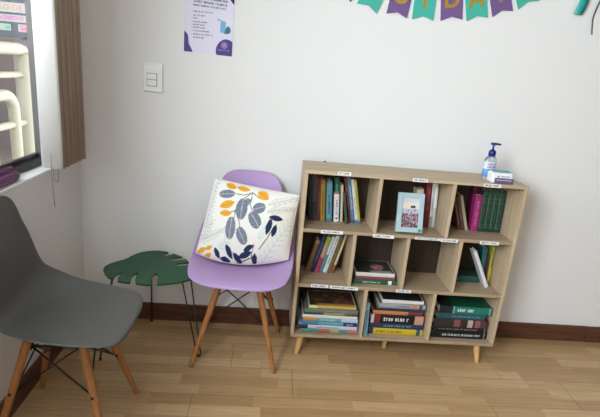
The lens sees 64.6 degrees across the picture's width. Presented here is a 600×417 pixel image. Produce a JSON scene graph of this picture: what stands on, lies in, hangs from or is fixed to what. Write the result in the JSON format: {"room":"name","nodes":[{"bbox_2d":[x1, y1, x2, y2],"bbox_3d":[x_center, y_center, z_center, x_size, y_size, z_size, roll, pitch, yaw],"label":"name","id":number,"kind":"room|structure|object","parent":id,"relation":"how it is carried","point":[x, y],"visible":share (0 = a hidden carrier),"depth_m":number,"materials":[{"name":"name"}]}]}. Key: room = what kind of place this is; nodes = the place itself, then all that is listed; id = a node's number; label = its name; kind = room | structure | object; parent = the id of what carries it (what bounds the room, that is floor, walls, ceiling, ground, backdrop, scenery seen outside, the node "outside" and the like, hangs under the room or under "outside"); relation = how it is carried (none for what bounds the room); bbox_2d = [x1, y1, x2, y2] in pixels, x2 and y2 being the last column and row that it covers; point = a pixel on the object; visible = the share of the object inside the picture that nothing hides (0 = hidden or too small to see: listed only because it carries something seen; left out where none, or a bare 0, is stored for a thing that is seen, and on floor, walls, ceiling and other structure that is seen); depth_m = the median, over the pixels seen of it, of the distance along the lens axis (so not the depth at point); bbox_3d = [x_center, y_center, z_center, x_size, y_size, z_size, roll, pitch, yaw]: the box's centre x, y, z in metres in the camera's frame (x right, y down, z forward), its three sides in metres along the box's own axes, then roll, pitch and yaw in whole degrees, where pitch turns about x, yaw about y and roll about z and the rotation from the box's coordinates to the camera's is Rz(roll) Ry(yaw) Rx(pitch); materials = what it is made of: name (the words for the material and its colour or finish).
{"room":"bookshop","nodes":[
{"label":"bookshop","id":0,"kind":"room"},
{"bbox_2d":[0,36,20,148],"bbox_3d":[-5.739,-2.320,5.907,8.895,3.000,0.200,4,16,-4],"label":"wall","id":1,"kind":"structure","parent":0,"point":[6,60],"depth_m":6.12,"materials":[{"name":"grey"}]},
{"bbox_2d":[0,161,84,402],"bbox_3d":[-0.966,-0.046,0.083,0.105,2.550,4.300,4,16,-4],"label":"wall","id":2,"kind":"structure","parent":0,"point":[56,233],"depth_m":2.01,"materials":[{"name":"white paint"}]},
{"bbox_2d":[0,0,54,194],"bbox_3d":[-1.017,-0.609,1.250,0.129,1.280,1.360,4,16,-4],"label":"window","id":3,"kind":"structure","parent":2,"relation":"in","point":[29,166],"depth_m":1.92,"materials":[{"name":"white paint"}]},
{"bbox_2d":[0,166,14,175],"bbox_3d":[-1.079,-0.105,1.668,0.028,0.048,0.258,4,16,-4],"label":"pencil case","id":4,"kind":"object","parent":3,"relation":"on","point":[7,169],"visible":0.56,"depth_m":1.74,"materials":[{"name":"purple fabric"}]},
{"bbox_2d":[0,171,19,187],"bbox_3d":[-1.042,-0.088,1.633,0.036,0.040,0.258,4,16,-4],"label":"pencil case","id":5,"kind":"object","parent":3,"relation":"on","point":[8,178],"visible":1,"depth_m":1.68,"materials":[{"name":"purple fabric"}]},
{"bbox_2d":[31,0,85,206],"bbox_3d":[-0.895,-0.534,1.095,0.093,1.470,2.010,4,16,-4],"label":"vertical blind","id":6,"kind":"object","parent":3,"relation":"attached to","point":[55,23],"visible":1,"depth_m":1.83,"materials":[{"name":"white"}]},
{"bbox_2d":[0,348,62,416],"bbox_3d":[-1.013,1.133,0.427,0.012,0.096,4.288,4,16,-4],"label":"baseboard","id":7,"kind":"structure","parent":2,"relation":"attached to","point":[34,369],"depth_m":1.89,"materials":[{"name":"brown wood"}]},
{"bbox_2d":[12,319,599,416],"bbox_3d":[0.910,1.355,0.605,4.105,0.100,4.520,4,16,-4],"label":"floor","id":8,"kind":"structure","parent":0,"point":[232,376],"depth_m":2.16,"materials":[{"name":"laminate"}]},
{"bbox_2d":[0,196,142,416],"bbox_3d":[-0.812,0.394,1.668,0.455,0.850,0.439,4,16,-4],"label":"shell chair","id":9,"kind":"object","parent":8,"relation":"on","point":[41,303],"visible":1,"depth_m":1.66,"materials":[{"name":"grey plastic"}]},
{"bbox_2d":[99,251,200,360],"bbox_3d":[-0.682,0.460,2.274,0.457,0.400,0.392,4,16,-4],"label":"side table","id":10,"kind":"object","parent":8,"relation":"on","point":[146,265],"visible":0.94,"depth_m":2.17,"materials":[{"name":"green paint"}]},
{"bbox_2d":[188,169,293,373],"bbox_3d":[-0.270,0.283,2.209,0.472,0.850,0.448,5,16,-1],"label":"shell chair","id":11,"kind":"object","parent":8,"relation":"on","point":[206,272],"visible":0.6,"depth_m":2.14,"materials":[{"name":"purple plastic"}]},
{"bbox_2d":[196,178,299,264],"bbox_3d":[-0.240,0.074,2.189,0.442,0.367,0.166,7,16,6],"label":"cushion","id":12,"kind":"object","parent":11,"relation":"on","point":[244,224],"visible":1,"depth_m":2.15,"materials":[{"name":"fabric"}]},
{"bbox_2d":[289,160,528,362],"bbox_3d":[0.476,0.278,2.309,1.000,0.931,0.226,4,16,-4],"label":"bookshelf","id":13,"kind":"object","parent":8,"relation":"on","point":[427,263],"visible":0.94,"depth_m":2.26,"materials":[{"name":"brown wood"}]},
{"bbox_2d":[295,287,299,325],"bbox_3d":[-0.017,0.456,2.362,0.012,0.215,0.120,3,16,-4],"label":"book","id":14,"kind":"object","parent":13,"relation":"on","point":[296,314],"visible":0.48,"depth_m":2.31,"materials":[{"name":"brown paper"}]},
{"bbox_2d":[307,174,312,219],"bbox_3d":[0.046,-0.062,2.248,0.035,0.219,0.089,4,16,-4],"label":"book","id":15,"kind":"object","parent":13,"relation":"on","point":[310,176],"visible":1,"depth_m":2.21,"materials":[{"name":"black paper"}]},
{"bbox_2d":[304,235,319,271],"bbox_3d":[0.060,0.220,2.337,0.060,0.168,0.076,4,16,-4],"label":"book","id":16,"kind":"object","parent":13,"relation":"on","point":[316,241],"visible":1,"depth_m":2.31,"materials":[{"name":"brown paper"}]},
{"bbox_2d":[312,174,317,219],"bbox_3d":[0.068,-0.061,2.250,0.042,0.218,0.089,4,16,-4],"label":"book","id":17,"kind":"object","parent":13,"relation":"on","point":[315,176],"visible":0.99,"depth_m":2.21,"materials":[{"name":"grey paper"}]},
{"bbox_2d":[310,233,326,271],"bbox_3d":[0.088,0.209,2.335,0.065,0.196,0.076,4,16,-4],"label":"book","id":18,"kind":"object","parent":13,"relation":"on","point":[323,236],"visible":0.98,"depth_m":2.30,"materials":[{"name":"blue paper"}]},
{"bbox_2d":[317,174,320,220],"bbox_3d":[0.087,-0.053,2.253,0.030,0.205,0.089,4,16,-4],"label":"book","id":19,"kind":"object","parent":13,"relation":"on","point":[319,177],"visible":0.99,"depth_m":2.21,"materials":[{"name":"red paper"}]},
{"bbox_2d":[320,175,324,220],"bbox_3d":[0.105,-0.050,2.255,0.036,0.202,0.089,4,16,-4],"label":"book","id":20,"kind":"object","parent":13,"relation":"on","point":[322,205],"visible":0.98,"depth_m":2.22,"materials":[{"name":"brown paper"}]},
{"bbox_2d":[315,234,331,271],"bbox_3d":[0.111,0.213,2.337,0.066,0.191,0.076,4,16,-4],"label":"book","id":21,"kind":"object","parent":13,"relation":"on","point":[328,239],"visible":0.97,"depth_m":2.30,"materials":[{"name":"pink paper"}]},
{"bbox_2d":[325,178,326,220],"bbox_3d":[0.118,-0.046,2.257,0.022,0.195,0.088,4,16,-4],"label":"book","id":22,"kind":"object","parent":13,"relation":"on","point":[325,178],"visible":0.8,"depth_m":2.21,"materials":[{"name":"green paper"}]},
{"bbox_2d":[320,234,334,272],"bbox_3d":[0.131,0.214,2.339,0.057,0.192,0.076,4,16,-4],"label":"book","id":23,"kind":"object","parent":13,"relation":"on","point":[332,235],"visible":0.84,"depth_m":2.30,"materials":[{"name":"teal paper"}]},
{"bbox_2d":[325,177,332,220],"bbox_3d":[0.135,-0.045,2.258,0.042,0.196,0.089,4,16,-4],"label":"book","id":24,"kind":"object","parent":13,"relation":"on","point":[329,180],"visible":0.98,"depth_m":2.22,"materials":[{"name":"teal paper"}]},
{"bbox_2d":[301,328,357,333],"bbox_3d":[0.139,0.568,2.379,0.277,0.017,0.181,4,16,-4],"label":"book","id":25,"kind":"object","parent":13,"relation":"on","point":[302,329],"visible":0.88,"depth_m":2.29,"materials":[{"name":"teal paper"}]},
{"bbox_2d":[297,306,356,330],"bbox_3d":[0.130,0.549,2.374,0.286,0.021,0.181,4,16,-4],"label":"book","id":26,"kind":"object","parent":25,"relation":"on","point":[300,325],"visible":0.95,"depth_m":2.29,"materials":[{"name":"grey paper"}]},
{"bbox_2d":[300,303,357,326],"bbox_3d":[0.139,0.530,2.367,0.271,0.020,0.179,4,16,-4],"label":"book","id":27,"kind":"object","parent":26,"relation":"on","point":[302,320],"visible":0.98,"depth_m":2.28,"materials":[{"name":"blue paper"}]},
{"bbox_2d":[303,317,357,322],"bbox_3d":[0.142,0.512,2.362,0.264,0.018,0.177,4,16,-4],"label":"book","id":28,"kind":"object","parent":27,"relation":"on","point":[304,318],"visible":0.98,"depth_m":2.28,"materials":[{"name":"teal paper"}]},
{"bbox_2d":[301,297,356,319],"bbox_3d":[0.139,0.495,2.356,0.265,0.016,0.176,4,16,-4],"label":"book","id":29,"kind":"object","parent":28,"relation":"on","point":[303,314],"visible":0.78,"depth_m":2.27,"materials":[{"name":"grey paper"}]},
{"bbox_2d":[302,295,357,316],"bbox_3d":[0.145,0.482,2.353,0.262,0.011,0.171,4,16,-4],"label":"book","id":30,"kind":"object","parent":29,"relation":"on","point":[335,314],"visible":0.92,"depth_m":2.27,"materials":[{"name":"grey paper"}]},
{"bbox_2d":[303,292,357,314],"bbox_3d":[0.146,0.467,2.347,0.257,0.020,0.171,4,16,-4],"label":"book","id":31,"kind":"object","parent":30,"relation":"on","point":[305,299],"visible":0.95,"depth_m":2.27,"materials":[{"name":"grey paper"}]},
{"bbox_2d":[307,290,355,309],"bbox_3d":[0.152,0.450,2.343,0.228,0.015,0.166,4,16,-4],"label":"book","id":32,"kind":"object","parent":31,"relation":"on","point":[322,299],"visible":1,"depth_m":2.32,"materials":[{"name":"beige paper"}]},
{"bbox_2d":[323,234,339,272],"bbox_3d":[0.151,0.212,2.339,0.066,0.198,0.076,4,16,-4],"label":"book","id":33,"kind":"object","parent":13,"relation":"on","point":[337,236],"visible":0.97,"depth_m":2.30,"materials":[{"name":"white paper"}]},
{"bbox_2d":[327,234,343,272],"bbox_3d":[0.172,0.214,2.341,0.062,0.198,0.075,4,16,-4],"label":"book","id":34,"kind":"object","parent":13,"relation":"on","point":[341,236],"visible":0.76,"depth_m":2.31,"materials":[{"name":"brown paper"}]},
{"bbox_2d":[333,191,338,221],"bbox_3d":[0.171,-0.009,2.242,0.035,0.141,0.035,4,16,-4],"label":"book","id":35,"kind":"object","parent":13,"relation":"on","point":[336,194],"visible":1,"depth_m":2.23,"materials":[{"name":"white paper"}]},
{"bbox_2d":[332,177,339,216],"bbox_3d":[0.173,-0.050,2.276,0.042,0.200,0.053,4,16,-4],"label":"book","id":36,"kind":"object","parent":13,"relation":"on","point":[336,180],"visible":0.58,"depth_m":2.24,"materials":[{"name":"teal paper"}]},
{"bbox_2d":[331,234,346,272],"bbox_3d":[0.189,0.212,2.340,0.059,0.205,0.073,4,16,-4],"label":"book","id":37,"kind":"object","parent":13,"relation":"on","point":[345,235],"visible":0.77,"depth_m":2.31,"materials":[{"name":"beige paper"}]},
{"bbox_2d":[339,181,343,221],"bbox_3d":[0.194,-0.033,2.262,0.025,0.180,0.081,4,16,-4],"label":"book","id":38,"kind":"object","parent":13,"relation":"on","point":[341,183],"visible":0.94,"depth_m":2.23,"materials":[{"name":"beige paper"}]},
{"bbox_2d":[343,192,346,223],"bbox_3d":[0.211,-0.002,2.215,0.035,0.149,0.029,4,16,-4],"label":"book","id":39,"kind":"object","parent":13,"relation":"on","point":[344,193],"visible":1,"depth_m":2.20,"materials":[{"name":"green paper"}]},
{"bbox_2d":[342,176,350,222],"bbox_3d":[0.222,-0.050,2.261,0.057,0.217,0.086,4,16,-4],"label":"book","id":40,"kind":"object","parent":13,"relation":"on","point":[344,178],"visible":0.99,"depth_m":2.23,"materials":[{"name":"red paper"}]},
{"bbox_2d":[346,176,354,222],"bbox_3d":[0.237,-0.051,2.262,0.064,0.221,0.086,4,16,-4],"label":"book","id":41,"kind":"object","parent":13,"relation":"on","point":[349,184],"visible":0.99,"depth_m":2.22,"materials":[{"name":"blue paper"}]},
{"bbox_2d":[351,177,357,222],"bbox_3d":[0.254,-0.045,2.264,0.057,0.212,0.086,4,16,-4],"label":"book","id":42,"kind":"object","parent":13,"relation":"on","point":[352,179],"visible":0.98,"depth_m":2.22,"materials":[{"name":"beige paper"}]},
{"bbox_2d":[353,177,359,222],"bbox_3d":[0.267,-0.043,2.266,0.055,0.209,0.086,4,16,-4],"label":"book","id":43,"kind":"object","parent":13,"relation":"on","point":[354,178],"visible":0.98,"depth_m":2.23,"materials":[{"name":"yellow paper"}]},
{"bbox_2d":[362,297,369,334],"bbox_3d":[0.316,0.509,2.360,0.028,0.172,0.171,4,16,-4],"label":"book","id":44,"kind":"object","parent":13,"relation":"on","point":[366,319],"visible":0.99,"depth_m":2.28,"materials":[{"name":"blue paper"}]},
{"bbox_2d":[352,272,396,284],"bbox_3d":[0.352,0.327,2.328,0.209,0.020,0.166,4,16,-4],"label":"book","id":45,"kind":"object","parent":13,"relation":"on","point":[354,280],"visible":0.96,"depth_m":2.25,"materials":[{"name":"green paper"}]},
{"bbox_2d":[353,270,394,280],"bbox_3d":[0.351,0.309,2.320,0.190,0.018,0.155,4,16,-4],"label":"book","id":46,"kind":"object","parent":45,"relation":"on","point":[355,276],"visible":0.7,"depth_m":2.25,"materials":[{"name":"red paper"}]},
{"bbox_2d":[353,259,394,277],"bbox_3d":[0.352,0.292,2.314,0.186,0.019,0.155,4,16,-4],"label":"book","id":47,"kind":"object","parent":46,"relation":"on","point":[371,268],"visible":0.96,"depth_m":2.28,"materials":[{"name":"grey paper"}]},
{"bbox_2d":[368,325,422,335],"bbox_3d":[0.467,0.581,2.410,0.266,0.032,0.171,4,16,-4],"label":"book","id":48,"kind":"object","parent":13,"relation":"on","point":[375,330],"visible":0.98,"depth_m":2.33,"materials":[{"name":"yellow paper"}]},
{"bbox_2d":[368,320,423,329],"bbox_3d":[0.468,0.552,2.404,0.268,0.027,0.171,4,16,-4],"label":"book","id":49,"kind":"object","parent":48,"relation":"on","point":[377,325],"visible":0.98,"depth_m":2.32,"materials":[{"name":"blue paper"}]},
{"bbox_2d":[369,307,423,324],"bbox_3d":[0.469,0.518,2.390,0.260,0.045,0.171,4,16,-4],"label":"book","id":50,"kind":"object","parent":49,"relation":"on","point":[374,318],"visible":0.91,"depth_m":2.31,"materials":[{"name":"black paper"}]},
{"bbox_2d":[368,295,422,315],"bbox_3d":[0.473,0.486,2.383,0.246,0.019,0.166,4,16,-4],"label":"book","id":51,"kind":"object","parent":50,"relation":"on","point":[374,309],"visible":0.27,"depth_m":2.31,"materials":[{"name":"brown paper"}]},
{"bbox_2d":[368,295,377,309],"bbox_3d":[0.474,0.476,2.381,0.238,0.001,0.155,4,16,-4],"label":"book","id":52,"kind":"object","parent":51,"relation":"on","point":[370,296],"depth_m":2.37,"materials":[{"name":"black paper"}]},
{"bbox_2d":[372,292,424,312],"bbox_3d":[0.490,0.470,2.380,0.232,0.015,0.160,4,16,-4],"label":"book","id":53,"kind":"object","parent":51,"relation":"on","point":[378,308],"visible":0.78,"depth_m":2.31,"materials":[{"name":"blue paper"}]},
{"bbox_2d":[373,291,425,309],"bbox_3d":[0.492,0.452,2.373,0.230,0.024,0.161,4,16,-4],"label":"book","id":54,"kind":"object","parent":53,"relation":"on","point":[375,293],"visible":0.43,"depth_m":2.30,"materials":[{"name":"grey paper"}]},
{"bbox_2d":[377,291,423,304],"bbox_3d":[0.495,0.432,2.365,0.204,0.017,0.150,4,16,-4],"label":"book","id":55,"kind":"object","parent":54,"relation":"on","point":[386,297],"visible":0.59,"depth_m":2.32,"materials":[{"name":"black paper"}]},
{"bbox_2d":[394,192,424,232],"bbox_3d":[0.500,0.021,2.163,0.124,0.184,0.068,5,16,-2],"label":"book","id":56,"kind":"object","parent":13,"relation":"on","point":[410,206],"visible":1,"depth_m":2.15,"materials":[{"name":"teal paper"}]},
{"bbox_2d":[401,197,419,227],"bbox_3d":[0.500,0.019,2.157,0.078,0.135,0.001,4,2,-4],"label":"print","id":57,"kind":"object","parent":56,"relation":"attached to","point":[410,208],"depth_m":2.16},
{"bbox_2d":[413,186,423,193],"bbox_3d":[0.569,-0.012,2.298,0.050,0.184,0.061,4,16,-4],"label":"book","id":58,"kind":"object","parent":13,"relation":"on","point":[420,190],"visible":0.11,"depth_m":2.25,"materials":[{"name":"beige paper"}]},
{"bbox_2d":[422,182,432,226],"bbox_3d":[0.606,-0.024,2.293,0.040,0.217,0.079,4,16,-4],"label":"book","id":59,"kind":"object","parent":13,"relation":"on","point":[427,187],"visible":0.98,"depth_m":2.26,"materials":[{"name":"red paper"}]},
{"bbox_2d":[428,183,435,227],"bbox_3d":[0.627,-0.025,2.293,0.027,0.220,0.079,4,16,-4],"label":"book","id":60,"kind":"object","parent":13,"relation":"on","point":[434,184],"visible":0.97,"depth_m":2.26,"materials":[{"name":"white paper"}]},
{"bbox_2d":[431,183,438,227],"bbox_3d":[0.641,-0.024,2.295,0.028,0.220,0.079,4,16,-4],"label":"book","id":61,"kind":"object","parent":13,"relation":"on","point":[437,184],"visible":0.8,"depth_m":2.26,"materials":[{"name":"grey paper"}]},
{"bbox_2d":[452,197,460,229],"bbox_3d":[0.750,0.015,2.306,0.063,0.158,0.081,4,16,-4],"label":"book","id":62,"kind":"object","parent":13,"relation":"on","point":[455,216],"visible":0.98,"depth_m":2.28,"materials":[{"name":"red paper"}]},
{"bbox_2d":[430,328,485,339],"bbox_3d":[0.782,0.601,2.430,0.272,0.037,0.176,4,16,-4],"label":"book","id":63,"kind":"object","parent":13,"relation":"on","point":[434,333],"visible":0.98,"depth_m":2.35,"materials":[{"name":"black paper"}]},
{"bbox_2d":[431,323,486,332],"bbox_3d":[0.784,0.571,2.424,0.270,0.024,0.176,4,16,-4],"label":"book","id":64,"kind":"object","parent":63,"relation":"on","point":[444,328],"visible":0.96,"depth_m":2.34,"materials":[{"name":"black paper"}]},
{"bbox_2d":[432,314,487,328],"bbox_3d":[0.787,0.542,2.410,0.266,0.040,0.171,4,16,-4],"label":"book","id":65,"kind":"object","parent":64,"relation":"on","point":[436,321],"visible":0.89,"depth_m":2.33,"materials":[{"name":"grey paper"}]},
{"bbox_2d":[434,307,485,320],"bbox_3d":[0.786,0.506,2.401,0.242,0.033,0.166,4,16,-4],"label":"book","id":66,"kind":"object","parent":65,"relation":"on","point":[437,314],"visible":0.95,"depth_m":2.32,"materials":[{"name":"teal paper"}]},
{"bbox_2d":[435,295,491,314],"bbox_3d":[0.803,0.473,2.390,0.262,0.037,0.171,4,16,-4],"label":"book","id":67,"kind":"object","parent":66,"relation":"on","point":[444,303],"visible":0.76,"depth_m":2.33,"materials":[{"name":"teal paper"}]},
{"bbox_2d":[455,194,463,229],"bbox_3d":[0.766,0.012,2.306,0.066,0.167,0.081,4,16,-4],"label":"book","id":68,"kind":"object","parent":13,"relation":"on","point":[456,195],"visible":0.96,"depth_m":2.27,"materials":[{"name":"brown paper"}]},
{"bbox_2d":[456,191,467,229],"bbox_3d":[0.782,0.010,2.307,0.069,0.173,0.080,4,16,-4],"label":"book","id":69,"kind":"object","parent":13,"relation":"on","point":[460,195],"visible":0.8,"depth_m":2.27,"materials":[{"name":"beige paper"}]},
{"bbox_2d":[456,269,478,282],"bbox_3d":[0.805,0.339,2.401,0.165,0.034,0.086,4,16,-4],"label":"book","id":70,"kind":"object","parent":13,"relation":"on","point":[463,275],"visible":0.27,"depth_m":2.37,"materials":[{"name":"green paper"}]},
{"bbox_2d":[466,186,479,226],"bbox_3d":[0.845,-0.012,2.327,0.039,0.215,0.041,4,16,-4],"label":"book","id":71,"kind":"object","parent":13,"relation":"on","point":[474,189],"visible":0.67,"depth_m":2.31,"materials":[{"name":"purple paper"}]},
{"bbox_2d":[468,193,482,230],"bbox_3d":[0.845,0.018,2.289,0.040,0.179,0.041,4,16,-4],"label":"book","id":72,"kind":"object","parent":13,"relation":"on","point":[476,203],"visible":1,"depth_m":2.28,"materials":[{"name":"pink paper"}]},
{"bbox_2d":[469,247,487,287],"bbox_3d":[0.873,0.288,2.318,0.108,0.190,0.055,4,16,-4],"label":"book","id":73,"kind":"object","parent":13,"relation":"on","point":[473,251],"visible":1,"depth_m":2.30,"materials":[{"name":"white paper"}]},
{"bbox_2d":[475,244,487,282],"bbox_3d":[0.906,0.275,2.378,0.036,0.187,0.056,4,16,-4],"label":"book","id":74,"kind":"object","parent":13,"relation":"on","point":[482,252],"visible":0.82,"depth_m":2.35,"materials":[{"name":"teal paper"}]},
{"bbox_2d":[477,187,489,231],"bbox_3d":[0.877,0.001,2.309,0.035,0.206,0.089,4,16,-4],"label":"book","id":75,"kind":"object","parent":13,"relation":"on","point":[483,191],"visible":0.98,"depth_m":2.27,"materials":[{"name":"green paper"}]},
{"bbox_2d":[484,253,489,277],"bbox_3d":[0.926,0.294,2.384,0.015,0.150,0.060,4,16,-4],"label":"book","id":76,"kind":"object","parent":13,"relation":"on","point":[488,255],"visible":0.43,"depth_m":2.35,"materials":[{"name":"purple paper"}]},
{"bbox_2d":[483,187,494,231],"bbox_3d":[0.904,0.003,2.311,0.035,0.206,0.089,4,16,-4],"label":"book","id":77,"kind":"object","parent":13,"relation":"on","point":[492,192],"visible":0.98,"depth_m":2.27,"materials":[{"name":"green paper"}]},
{"bbox_2d":[481,142,500,179],"bbox_3d":[0.871,-0.216,2.165,0.062,0.169,0.043,4,16,-4],"label":"sanitizer bottle","id":78,"kind":"object","parent":13,"relation":"on","point":[490,162],"visible":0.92,"depth_m":2.15,"materials":[{"name":"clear plastic"}]},
{"bbox_2d":[486,245,495,282],"bbox_3d":[0.944,0.270,2.388,0.016,0.196,0.081,2,16,-4],"label":"book","id":79,"kind":"object","parent":13,"relation":"on","point":[491,248],"visible":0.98,"depth_m":2.35,"materials":[{"name":"yellow paper"}]},
{"bbox_2d":[489,188,500,231],"bbox_3d":[0.931,0.005,2.313,0.035,0.206,0.089,4,16,-4],"label":"book","id":80,"kind":"object","parent":13,"relation":"on","point":[497,192],"visible":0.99,"depth_m":2.27,"materials":[{"name":"green paper"}]},
{"bbox_2d":[487,169,512,184],"bbox_3d":[0.899,-0.142,2.130,0.093,0.052,0.069,5,16,-2],"label":"pack","id":81,"kind":"object","parent":13,"relation":"on","point":[494,176],"visible":1,"depth_m":2.10,"materials":[{"name":"white cardboard"}]},
{"bbox_2d":[494,188,505,232],"bbox_3d":[0.958,0.006,2.315,0.035,0.206,0.089,4,16,-4],"label":"book","id":82,"kind":"object","parent":13,"relation":"on","point":[503,193],"visible":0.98,"depth_m":2.27,"materials":[{"name":"green paper"}]},
{"bbox_2d":[79,0,599,326],"bbox_3d":[0.919,-0.540,2.338,4.105,2.550,0.120,4,16,-4],"label":"wall","id":83,"kind":"structure","parent":0,"point":[337,81],"depth_m":2.27,"materials":[{"name":"white paint"}]},
{"bbox_2d":[143,62,162,92],"bbox_3d":[-0.672,-0.598,2.169,0.088,0.130,0.020,4,16,-4],"label":"light switch","id":84,"kind":"object","parent":83,"relation":"attached to","point":[152,72],"visible":1,"depth_m":2.16,"materials":[{"name":"white plastic"}]},
{"bbox_2d":[184,0,234,56],"bbox_3d":[-0.407,-0.833,2.119,0.220,0.279,0.003,4,16,-4],"label":"poster","id":85,"kind":"object","parent":83,"relation":"attached to","point":[208,24],"visible":1,"depth_m":2.12,"materials":[{"name":"white paper"}]},
{"bbox_2d":[137,302,586,341],"bbox_3d":[0.241,0.612,2.580,2.738,0.096,0.012,4,16,-4],"label":"baseboard","id":86,"kind":"structure","parent":83,"relation":"attached to","point":[160,311],"depth_m":2.54,"materials":[{"name":"brown wood"}]},
{"bbox_2d":[349,0,538,20],"bbox_3d":[0.612,-0.998,2.117,0.960,0.305,0.004,4,16,-4],"label":"banner","id":87,"kind":"object","parent":83,"relation":"attached to","point":[426,8],"visible":1,"depth_m":2.15,"materials":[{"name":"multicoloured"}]},
{"bbox_2d":[573,0,588,14],"bbox_3d":[1.295,-1.013,2.134,0.077,0.269,0.017,4,16,-4],"label":"ribbon","id":88,"kind":"object","parent":83,"relation":"hanging from","point":[582,5],"visible":1,"depth_m":2.15,"materials":[{"name":"teal"}]},
{"bbox_2d":[583,326,599,342],"bbox_3d":[2.183,0.747,2.715,1.160,0.094,0.015,4,16,-4],"label":"trim","id":89,"kind":"structure","parent":83,"relation":"attached to","point":[592,334],"depth_m":2.67,"materials":[{"name":"brown wood"}]},
{"bbox_2d":[591,1,599,34],"bbox_3d":[1.377,-0.958,2.165,0.059,0.317,0.011,1,17,-13],"label":"ribbon","id":90,"kind":"object","parent":83,"relation":"hanging from","point":[599,1],"visible":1,"depth_m":2.18,"materials":[{"name":"teal"}]},
{"label":"outside","id":91,"kind":"structure","parent":0,"visible":0},
{"bbox_2d":[0,148,11,163],"bbox_3d":[-5.638,0.457,1.727,8.895,0.100,17.000,4,16,-4],"label":"ground","id":92,"kind":"structure","parent":91,"point":[5,154],"depth_m":5.95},
{"bbox_2d":[0,0,27,48],"bbox_3d":[-2.393,-0.833,3.333,1.140,2.020,0.075,4,16,-4],"label":"sign board","id":93,"kind":"object","parent":92,"relation":"on","point":[12,12],"visible":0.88,"depth_m":3.19,"materials":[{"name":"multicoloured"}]},
{"bbox_2d":[0,41,34,159],"bbox_3d":[-1.749,-0.020,1.940,0.108,1.361,2.714,4,16,-4],"label":"handrail","id":94,"kind":"object","parent":92,"relation":"on","point":[20,124],"visible":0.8,"depth_m":2.99,"materials":[{"name":"white metal"}]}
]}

